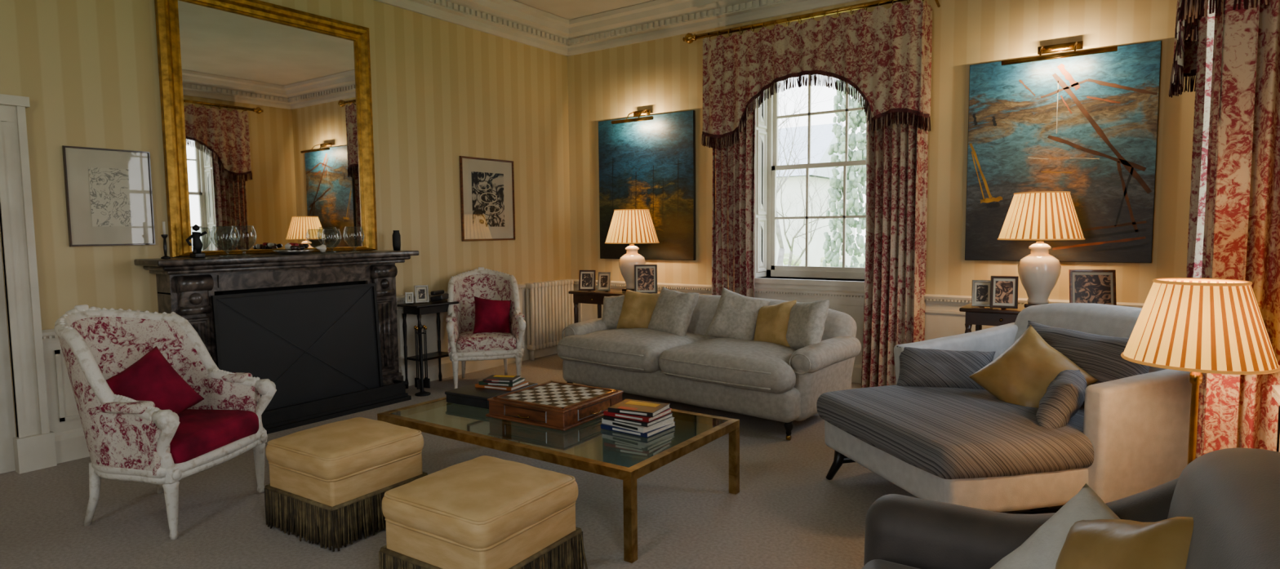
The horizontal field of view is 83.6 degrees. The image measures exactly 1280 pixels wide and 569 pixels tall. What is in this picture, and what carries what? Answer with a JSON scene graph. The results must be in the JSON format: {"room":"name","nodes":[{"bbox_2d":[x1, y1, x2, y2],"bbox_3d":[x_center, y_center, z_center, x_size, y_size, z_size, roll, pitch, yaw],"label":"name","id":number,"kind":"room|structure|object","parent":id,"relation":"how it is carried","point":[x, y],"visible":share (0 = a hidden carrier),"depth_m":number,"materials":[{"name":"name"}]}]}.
{"room":"historic interior","nodes":[
{"label":"historic interior","id":0,"kind":"room"},
{"bbox_2d":[0,0,571,436],"bbox_3d":[-3.617,-0.841,5.283,0.400,3.930,9.000,3,5,35],"label":"wall","id":1,"kind":"structure","parent":0,"point":[442,91],"depth_m":6.68,"materials":[{"name":"paper"}]},
{"bbox_2d":[0,93,57,473],"bbox_3d":[-4.229,0.045,4.091,0.130,2.360,1.270,3,5,35],"label":"door","id":2,"kind":"structure","parent":1,"relation":"in","point":[33,447],"depth_m":4.51,"materials":[{"name":"white wood"}]},
{"bbox_2d":[62,145,155,246],"bbox_3d":[-3.626,-0.596,4.906,0.025,0.660,0.500,3,5,35],"label":"framed sketch","id":3,"kind":"object","parent":1,"relation":"attached to","point":[108,193],"visible":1,"depth_m":4.89,"materials":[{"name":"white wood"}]},
{"bbox_2d":[154,0,377,257],"bbox_3d":[-2.920,-1.250,5.812,0.065,1.991,1.700,3,5,35],"label":"mirror","id":4,"kind":"object","parent":1,"relation":"attached to","point":[266,108],"visible":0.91,"depth_m":5.71,"materials":[{"name":"gilded wood"},{"name":"mirror glass"}]},
{"bbox_2d":[41,283,527,432],"bbox_3d":[-2.347,0.556,6.793,0.050,0.885,5.270,3,5,35],"label":"trim","id":5,"kind":"structure","parent":1,"relation":"attached to","point":[63,411],"depth_m":4.77,"materials":[{"name":"beige wood"}]},
{"bbox_2d":[54,342,558,463],"bbox_3d":[-2.349,0.897,6.824,0.035,0.200,5.270,3,5,35],"label":"baseboard","id":6,"kind":"structure","parent":1,"relation":"attached to","point":[70,445],"depth_m":7.04,"materials":[{"name":"beige wood"}]},
{"bbox_2d":[373,0,568,56],"bbox_3d":[-3.360,-2.621,4.952,0.270,0.325,9.000,3,5,35],"label":"trim","id":7,"kind":"structure","parent":1,"relation":"attached to","point":[510,20],"depth_m":7.64,"materials":[{"name":"paint"}]},
{"bbox_2d":[459,155,515,241],"bbox_3d":[-1.634,-0.915,7.730,0.025,0.880,0.760,3,5,35],"label":"framed drawing","id":8,"kind":"object","parent":1,"relation":"attached to","point":[487,207],"visible":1,"depth_m":7.71,"materials":[{"name":"paper"}]},
{"bbox_2d":[0,353,1064,568],"bbox_3d":[-0.855,1.300,3.519,7.100,0.120,9.800,3,5,35],"label":"floor","id":9,"kind":"structure","parent":0,"point":[785,513],"depth_m":3.94,"materials":[{"name":"carpet"}]},
{"bbox_2d":[53,304,276,539],"bbox_3d":[-2.599,0.672,3.849,0.895,1.125,0.790,0,4,9],"label":"armchair","id":10,"kind":"object","parent":9,"relation":"on","point":[154,406],"visible":1,"depth_m":3.73,"materials":[{"name":"white fabric"}]},
{"bbox_2d":[133,249,418,434],"bbox_3d":[-2.739,0.417,5.813,0.518,1.322,2.130,3,5,35],"label":"fireplace","id":11,"kind":"object","parent":9,"relation":"on","point":[186,286],"visible":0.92,"depth_m":5.60,"materials":[{"name":"stone"}]},
{"bbox_2d":[160,222,170,258],"bbox_3d":[-3.347,-0.312,5.040,0.060,0.260,0.060,3,5,35],"label":"candlestick","id":12,"kind":"object","parent":11,"relation":"on","point":[164,235],"visible":1,"depth_m":5.03,"materials":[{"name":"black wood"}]},
{"bbox_2d":[186,224,207,257],"bbox_3d":[-3.219,-0.315,5.186,0.092,0.242,0.143,3,5,35],"label":"bronze figurine","id":13,"kind":"object","parent":11,"relation":"on","point":[197,244],"visible":1,"depth_m":5.17,"materials":[{"name":"black metal"}]},
{"bbox_2d":[273,242,313,254],"bbox_3d":[-2.780,-0.288,5.746,0.310,0.093,0.310,3,5,35],"label":"decorative dish","id":14,"kind":"object","parent":11,"relation":"on","point":[292,248],"visible":1,"depth_m":5.67,"materials":[{"name":"silver metal"}]},
{"bbox_2d":[211,283,382,411],"bbox_3d":[-2.706,0.534,5.800,0.074,1.000,1.360,3,5,35],"label":"fireguard","id":15,"kind":"object","parent":11,"relation":"attached to","point":[316,343],"visible":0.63,"depth_m":5.79,"materials":[{"name":"black metal"}]},
{"bbox_2d":[315,244,326,252],"bbox_3d":[-2.639,-0.298,5.921,0.084,0.069,0.068,-2,5,-22],"label":"seashell","id":16,"kind":"object","parent":11,"relation":"on","point":[322,248],"visible":1,"depth_m":5.90,"materials":[{"name":"white ceramic"}]},
{"bbox_2d":[261,379,408,429],"bbox_3d":[-2.591,0.980,5.782,0.160,0.129,1.580,3,5,35],"label":"fender","id":17,"kind":"object","parent":11,"relation":"in","point":[316,408],"visible":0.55,"depth_m":5.79,"materials":[{"name":"black metal"}]},
{"bbox_2d":[392,230,400,250],"bbox_3d":[-2.239,-0.405,6.581,0.072,0.185,0.072,3,5,35],"label":"vase","id":18,"kind":"object","parent":11,"relation":"on","point":[396,234],"visible":0.98,"depth_m":6.55,"materials":[{"name":"ceramic"}]},
{"bbox_2d":[264,416,426,551],"bbox_3d":[-1.522,0.984,3.734,0.619,0.485,0.618,2,5,33],"label":"ottoman","id":19,"kind":"object","parent":9,"relation":"on","point":[327,481],"visible":0.81,"depth_m":3.52,"materials":[{"name":"beige leather"}]},
{"bbox_2d":[413,324,431,396],"bbox_3d":[-2.001,0.684,6.554,0.137,0.660,0.140,-3,5,-27],"label":"tools","id":20,"kind":"object","parent":9,"relation":"on","point":[425,383],"visible":1,"depth_m":6.54,"materials":[{"name":"black metal"}]},
{"bbox_2d":[397,300,458,391],"bbox_3d":[-2.031,0.580,6.923,0.300,0.811,0.500,3,5,35],"label":"table","id":21,"kind":"object","parent":9,"relation":"on","point":[440,306],"visible":0.75,"depth_m":6.81,"materials":[{"name":"black wood"}]},
{"bbox_2d":[404,292,413,303],"bbox_3d":[-2.183,0.129,6.779,0.080,0.114,0.070,-2,5,-15],"label":"photo frame","id":22,"kind":"object","parent":21,"relation":"on","point":[409,296],"visible":1,"depth_m":6.76,"materials":[{"name":"silver metal"}]},
{"bbox_2d":[413,284,429,302],"bbox_3d":[-2.093,0.093,6.852,0.130,0.173,0.101,-3,5,-25],"label":"photo frame","id":23,"kind":"object","parent":21,"relation":"on","point":[421,291],"visible":1,"depth_m":6.83,"materials":[{"name":"silver metal"}]},
{"bbox_2d":[430,289,448,302],"bbox_3d":[-1.940,0.111,6.953,0.133,0.106,0.190,1,5,15],"label":"books","id":24,"kind":"object","parent":21,"relation":"on","point":[444,296],"visible":1,"depth_m":6.89,"materials":[{"name":"black paper"}]},
{"bbox_2d":[378,455,587,568],"bbox_3d":[-0.654,1.032,3.001,0.638,0.485,0.637,2,5,33],"label":"ottoman","id":25,"kind":"object","parent":9,"relation":"on","point":[482,512],"visible":1,"depth_m":2.83,"materials":[{"name":"beige leather"}]},
{"bbox_2d":[445,266,525,388],"bbox_3d":[-1.537,0.411,7.078,0.735,1.125,0.895,-2,5,-15],"label":"armchair","id":26,"kind":"object","parent":9,"relation":"on","point":[487,322],"visible":0.99,"depth_m":6.95,"materials":[{"name":"white fabric"}]},
{"bbox_2d":[525,279,573,360],"bbox_3d":[-1.059,0.405,8.513,0.120,0.895,0.746,3,5,35],"label":"radiator","id":27,"kind":"object","parent":9,"relation":"on","point":[549,304],"visible":0.91,"depth_m":8.39,"materials":[{"name":"beige metal"}]},
{"bbox_2d":[377,396,739,563],"bbox_3d":[-0.498,0.975,4.166,1.860,0.420,1.050,3,5,35],"label":"coffee table","id":28,"kind":"object","parent":9,"relation":"on","point":[723,425],"visible":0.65,"depth_m":3.65,"materials":[{"name":"gold metal"}]},
{"bbox_2d":[444,382,537,408],"bbox_3d":[-0.952,0.698,4.616,0.370,0.072,0.470,2,5,31],"label":"box","id":29,"kind":"object","parent":28,"relation":"on","point":[470,395],"visible":0.49,"depth_m":4.45,"materials":[{"name":"black wood"}]},
{"bbox_2d":[475,374,528,391],"bbox_3d":[-0.894,0.630,4.641,0.280,0.056,0.215,2,5,25],"label":"book stack","id":30,"kind":"object","parent":29,"relation":"on","point":[509,383],"visible":1,"depth_m":4.58,"materials":[{"name":"multicoloured paper"}]},
{"bbox_2d":[485,380,623,431],"bbox_3d":[-0.492,0.702,4.243,0.591,0.113,0.591,2,5,33],"label":"board","id":31,"kind":"object","parent":28,"relation":"on","point":[554,405],"visible":0.99,"depth_m":4.09,"materials":[{"name":"brown wood"}]},
{"bbox_2d":[600,399,675,437],"bbox_3d":[-0.011,0.720,3.907,0.328,0.119,0.288,3,6,39],"label":"book stack","id":32,"kind":"object","parent":28,"relation":"on","point":[646,419],"visible":1,"depth_m":3.83,"materials":[{"name":"multicoloured paper"}]},
{"bbox_2d":[568,288,660,323],"bbox_3d":[-0.176,0.484,7.864,1.130,0.820,0.540,3,5,35],"label":"console table","id":33,"kind":"object","parent":9,"relation":"on","point":[596,296],"visible":0.31,"depth_m":7.85,"materials":[{"name":"brown wood"}]},
{"bbox_2d":[578,270,595,290],"bbox_3d":[-0.577,-0.046,7.952,0.190,0.232,0.132,0,5,10],"label":"photo frame","id":34,"kind":"object","parent":33,"relation":"on","point":[587,278],"visible":1,"depth_m":7.92,"materials":[{"name":"brown wood"}]},
{"bbox_2d":[597,271,611,290],"bbox_3d":[-0.386,-0.033,7.889,0.150,0.212,0.121,1,5,15],"label":"photo frame","id":35,"kind":"object","parent":33,"relation":"on","point":[603,277],"visible":1,"depth_m":7.86,"materials":[{"name":"silver metal"}]},
{"bbox_2d":[604,208,659,291],"bbox_3d":[-0.085,-0.366,7.740,0.592,0.884,0.592,3,5,35],"label":"table lamp","id":36,"kind":"object","parent":33,"relation":"on","point":[631,227],"visible":0.87,"depth_m":7.55,"materials":[{"name":"beige fabric"}]},
{"bbox_2d":[634,264,657,293],"bbox_3d":[0.060,-0.055,7.487,0.240,0.310,0.173,-1,4,0],"label":"photo frame","id":37,"kind":"object","parent":33,"relation":"on","point":[645,275],"visible":0.82,"depth_m":7.44,"materials":[{"name":"brown wood"}]},
{"bbox_2d":[557,286,861,440],"bbox_3d":[0.474,0.528,6.048,2.534,1.001,1.236,3,6,40],"label":"sofa","id":38,"kind":"object","parent":9,"relation":"on","point":[731,351],"visible":1,"depth_m":5.60,"materials":[{"name":"fabric"}]},
{"bbox_2d":[959,302,1025,333],"bbox_3d":[3.108,0.612,5.550,1.090,0.860,0.560,3,5,35],"label":"console table","id":39,"kind":"object","parent":9,"relation":"on","point":[978,316],"visible":0.3,"depth_m":5.53,"materials":[{"name":"brown wood"}]},
{"bbox_2d":[971,280,991,306],"bbox_3d":[2.703,0.070,5.651,0.150,0.212,0.121,2,5,25],"label":"photo frame","id":40,"kind":"object","parent":39,"relation":"on","point":[980,292],"visible":0.79,"depth_m":5.62,"materials":[{"name":"silver metal"}]},
{"bbox_2d":[990,275,1018,308],"bbox_3d":[2.814,0.059,5.531,0.190,0.251,0.142,2,5,27],"label":"photo frame","id":41,"kind":"object","parent":39,"relation":"on","point":[1003,289],"visible":1,"depth_m":5.49,"materials":[{"name":"brown wood"}]},
{"bbox_2d":[997,191,1084,307],"bbox_3d":[3.083,-0.265,5.518,0.592,0.884,0.592,3,5,35],"label":"table lamp","id":42,"kind":"object","parent":39,"relation":"on","point":[1039,216],"visible":0.94,"depth_m":5.38,"materials":[{"name":"white ceramic"}]},
{"bbox_2d":[1068,269,1116,305],"bbox_3d":[3.324,0.044,5.278,0.300,0.310,0.173,1,5,17],"label":"photo frame","id":43,"kind":"object","parent":39,"relation":"on","point":[1086,286],"visible":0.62,"depth_m":5.23,"materials":[{"name":"brown wood"}]},
{"bbox_2d":[816,302,1191,514],"bbox_3d":[2.010,0.670,3.936,1.766,1.034,1.402,-2,5,-15],"label":"chaise longue","id":44,"kind":"object","parent":9,"relation":"on","point":[1041,406],"visible":0.82,"depth_m":3.46,"materials":[{"name":"grey fabric"}]},
{"bbox_2d":[860,447,1279,568],"bbox_3d":[0.719,0.890,1.360,1.066,1.001,1.976,2,5,33],"label":"velvet sofa","id":45,"kind":"object","parent":9,"relation":"on","point":[1222,511],"visible":1,"depth_m":1.77,"materials":[{"name":"grey fabric"}]},
{"bbox_2d":[1120,277,1279,466],"bbox_3d":[2.080,0.628,2.696,0.472,1.291,0.472,3,5,35],"label":"floor lamp","id":46,"kind":"object","parent":9,"relation":"on","point":[1197,326],"visible":0.99,"depth_m":2.52,"materials":[{"name":"beige fabric"}]},
{"bbox_2d":[513,0,655,20],"bbox_3d":[-0.894,-2.738,3.206,7.100,0.120,9.800,3,5,35],"label":"ceiling","id":47,"kind":"structure","parent":0,"point":[569,10],"depth_m":7.80,"materials":[{"name":"paint"}]},
{"bbox_2d":[567,0,1195,302],"bbox_3d":[1.825,-1.043,7.196,7.100,3.930,0.400,3,5,35],"label":"wall","id":48,"kind":"structure","parent":0,"point":[664,75],"depth_m":6.29,"materials":[{"name":"paper"}]},
{"bbox_2d":[598,110,695,260],"bbox_3d":[0.058,-1.095,8.150,1.310,1.620,0.041,3,5,35],"label":"seascape painting","id":49,"kind":"object","parent":48,"relation":"attached to","point":[648,164],"visible":0.88,"depth_m":8.05,"materials":[{"name":"paint"}]},
{"bbox_2d":[611,109,653,124],"bbox_3d":[-0.037,-1.879,7.991,0.550,0.149,0.222,3,5,35],"label":"picture light","id":50,"kind":"object","parent":49,"relation":"attached to","point":[647,112],"visible":1,"depth_m":7.98,"materials":[{"name":"gold metal"}]},
{"bbox_2d":[567,0,860,56],"bbox_3d":[1.615,-2.812,6.784,6.300,0.325,0.270,3,5,35],"label":"trim","id":51,"kind":"structure","parent":48,"relation":"attached to","point":[655,20],"depth_m":7.71,"materials":[{"name":"paint"}]},
{"bbox_2d":[754,75,866,291],"bbox_3d":[1.809,-1.175,7.147,1.540,2.560,0.420,3,5,35],"label":"window","id":52,"kind":"structure","parent":48,"relation":"in","point":[766,117],"depth_m":7.43,"materials":[{"name":"white wood"}]},
{"bbox_2d":[682,0,940,44],"bbox_3d":[1.617,-2.516,6.789,2.720,0.116,0.307,3,5,35],"label":"curtain rod","id":53,"kind":"object","parent":48,"relation":"attached to","point":[689,37],"visible":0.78,"depth_m":6.76,"materials":[{"name":"gold metal"}]},
{"bbox_2d":[711,98,755,297],"bbox_3d":[0.988,-0.784,7.386,0.550,3.380,0.226,3,5,35],"label":"drape","id":54,"kind":"object","parent":53,"relation":"hanging from","point":[733,166],"visible":0.48,"depth_m":7.33,"materials":[{"name":"red fabric"}]},
{"bbox_2d":[701,0,932,148],"bbox_3d":[1.590,-1.905,6.788,2.219,1.124,0.357,3,5,35],"label":"curtain pelmet","id":55,"kind":"object","parent":53,"relation":"hanging from","point":[885,55],"visible":1,"depth_m":6.50,"materials":[{"name":"red fabric"}]},
{"bbox_2d":[861,110,928,387],"bbox_3d":[2.294,-0.726,6.472,0.537,3.380,0.227,3,5,35],"label":"drape","id":56,"kind":"object","parent":53,"relation":"hanging from","point":[897,155],"visible":0.6,"depth_m":6.43,"materials":[{"name":"red fabric"}]},
{"bbox_2d":[851,361,862,383],"bbox_3d":[1.718,0.831,7.163,6.300,0.200,0.035,3,5,35],"label":"baseboard","id":57,"kind":"structure","parent":48,"relation":"attached to","point":[857,366],"depth_m":6.89,"materials":[{"name":"beige wood"}]},
{"bbox_2d":[573,279,1144,362],"bbox_3d":[1.710,0.490,7.131,6.300,0.885,0.050,3,5,35],"label":"trim","id":58,"kind":"structure","parent":48,"relation":"attached to","point":[943,316],"depth_m":6.87,"materials":[{"name":"beige wood"}]},
{"bbox_2d":[964,40,1161,262],"bbox_3d":[3.381,-1.021,5.817,1.330,1.670,0.041,3,5,35],"label":"framed picture","id":59,"kind":"object","parent":48,"relation":"attached to","point":[1086,126],"visible":0.96,"depth_m":5.73,"materials":[{"name":"paint"}]},
{"bbox_2d":[1001,40,1117,65],"bbox_3d":[3.302,-1.840,5.644,0.780,0.149,0.222,3,5,35],"label":"picture light","id":60,"kind":"object","parent":59,"relation":"attached to","point":[1074,46],"visible":1,"depth_m":5.64,"materials":[{"name":"gold metal"}]},
{"bbox_3d":[1.867,-0.597,1.442,0.400,3.930,9.000,3,5,35],"label":"wall","id":61,"kind":"structure","parent":0,"visible":0},
{"bbox_2d":[1271,384,1279,451],"bbox_3d":[1.698,0.913,1.689,0.050,0.885,9.000,3,5,35],"label":"trim","id":62,"kind":"structure","parent":61,"relation":"attached to","point":[1276,395],"depth_m":2.76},
{"bbox_3d":[3.013,-2.281,3.582,0.307,0.116,2.720,3,5,35],"label":"curtain rod","id":63,"kind":"object","parent":61,"relation":"attached to","visible":0},
{"bbox_2d":[1186,0,1215,278],"bbox_3d":[3.493,-0.574,4.363,0.226,3.380,0.550,3,5,35],"label":"drape","id":64,"kind":"object","parent":63,"relation":"hanging from","point":[1206,24],"visible":0.32,"depth_m":4.22,"materials":[{"name":"white fabric"}]},
{"bbox_2d":[1168,0,1269,97],"bbox_3d":[2.968,-1.677,3.658,0.366,1.122,2.222,3,5,35],"label":"curtain pelmet","id":65,"kind":"object","parent":63,"relation":"hanging from","point":[1188,12],"visible":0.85,"depth_m":4.28,"materials":[{"name":"fabric"}]},
{"bbox_2d":[1195,0,1279,459],"bbox_3d":[2.530,-0.458,2.996,0.227,3.380,0.696,3,5,35],"label":"drape","id":66,"kind":"object","parent":63,"relation":"hanging from","point":[1242,235],"visible":0.53,"depth_m":2.83,"materials":[{"name":"red fabric"}]},
{"label":"outside","id":67,"kind":"structure","parent":0,"visible":0},
{"bbox_2d":[855,255,865,267],"bbox_3d":[8.999,1.554,14.379,90.000,0.100,100.000,3,5,35],"label":"lawn","id":68,"kind":"structure","parent":67,"point":[861,259],"depth_m":58.36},
{"bbox_2d":[782,252,841,266],"bbox_3d":[4.708,0.056,20.357,5.333,1.946,1.435,3,5,35],"label":"shrub","id":69,"kind":"object","parent":68,"relation":"on","point":[786,255],"visible":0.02,"depth_m":20.09,"materials":[{"name":"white plant"}]},
{"bbox_2d":[776,78,864,266],"bbox_3d":[3.008,-2.058,17.504,4.044,6.772,6.543,0,4,4],"label":"tree","id":70,"kind":"object","parent":68,"relation":"on","point":[781,251],"visible":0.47,"depth_m":16.81,"materials":[{"name":"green plant"}]},
{"bbox_2d":[776,122,866,266],"bbox_3d":[2.635,-2.772,28.914,11.200,6.400,5.600,3,5,35],"label":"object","id":71,"kind":"structure","parent":68,"relation":"on","point":[827,138],"depth_m":24.50,"materials":[{"name":"stone"}]},
{"bbox_2d":[822,80,866,267],"bbox_3d":[4.098,-1.524,13.902,1.092,6.171,1.174,-2,5,-20],"label":"conifer","id":72,"kind":"object","parent":68,"relation":"on","point":[831,257],"visible":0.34,"depth_m":13.70,"materials":[{"name":"green plant"}]}
]}

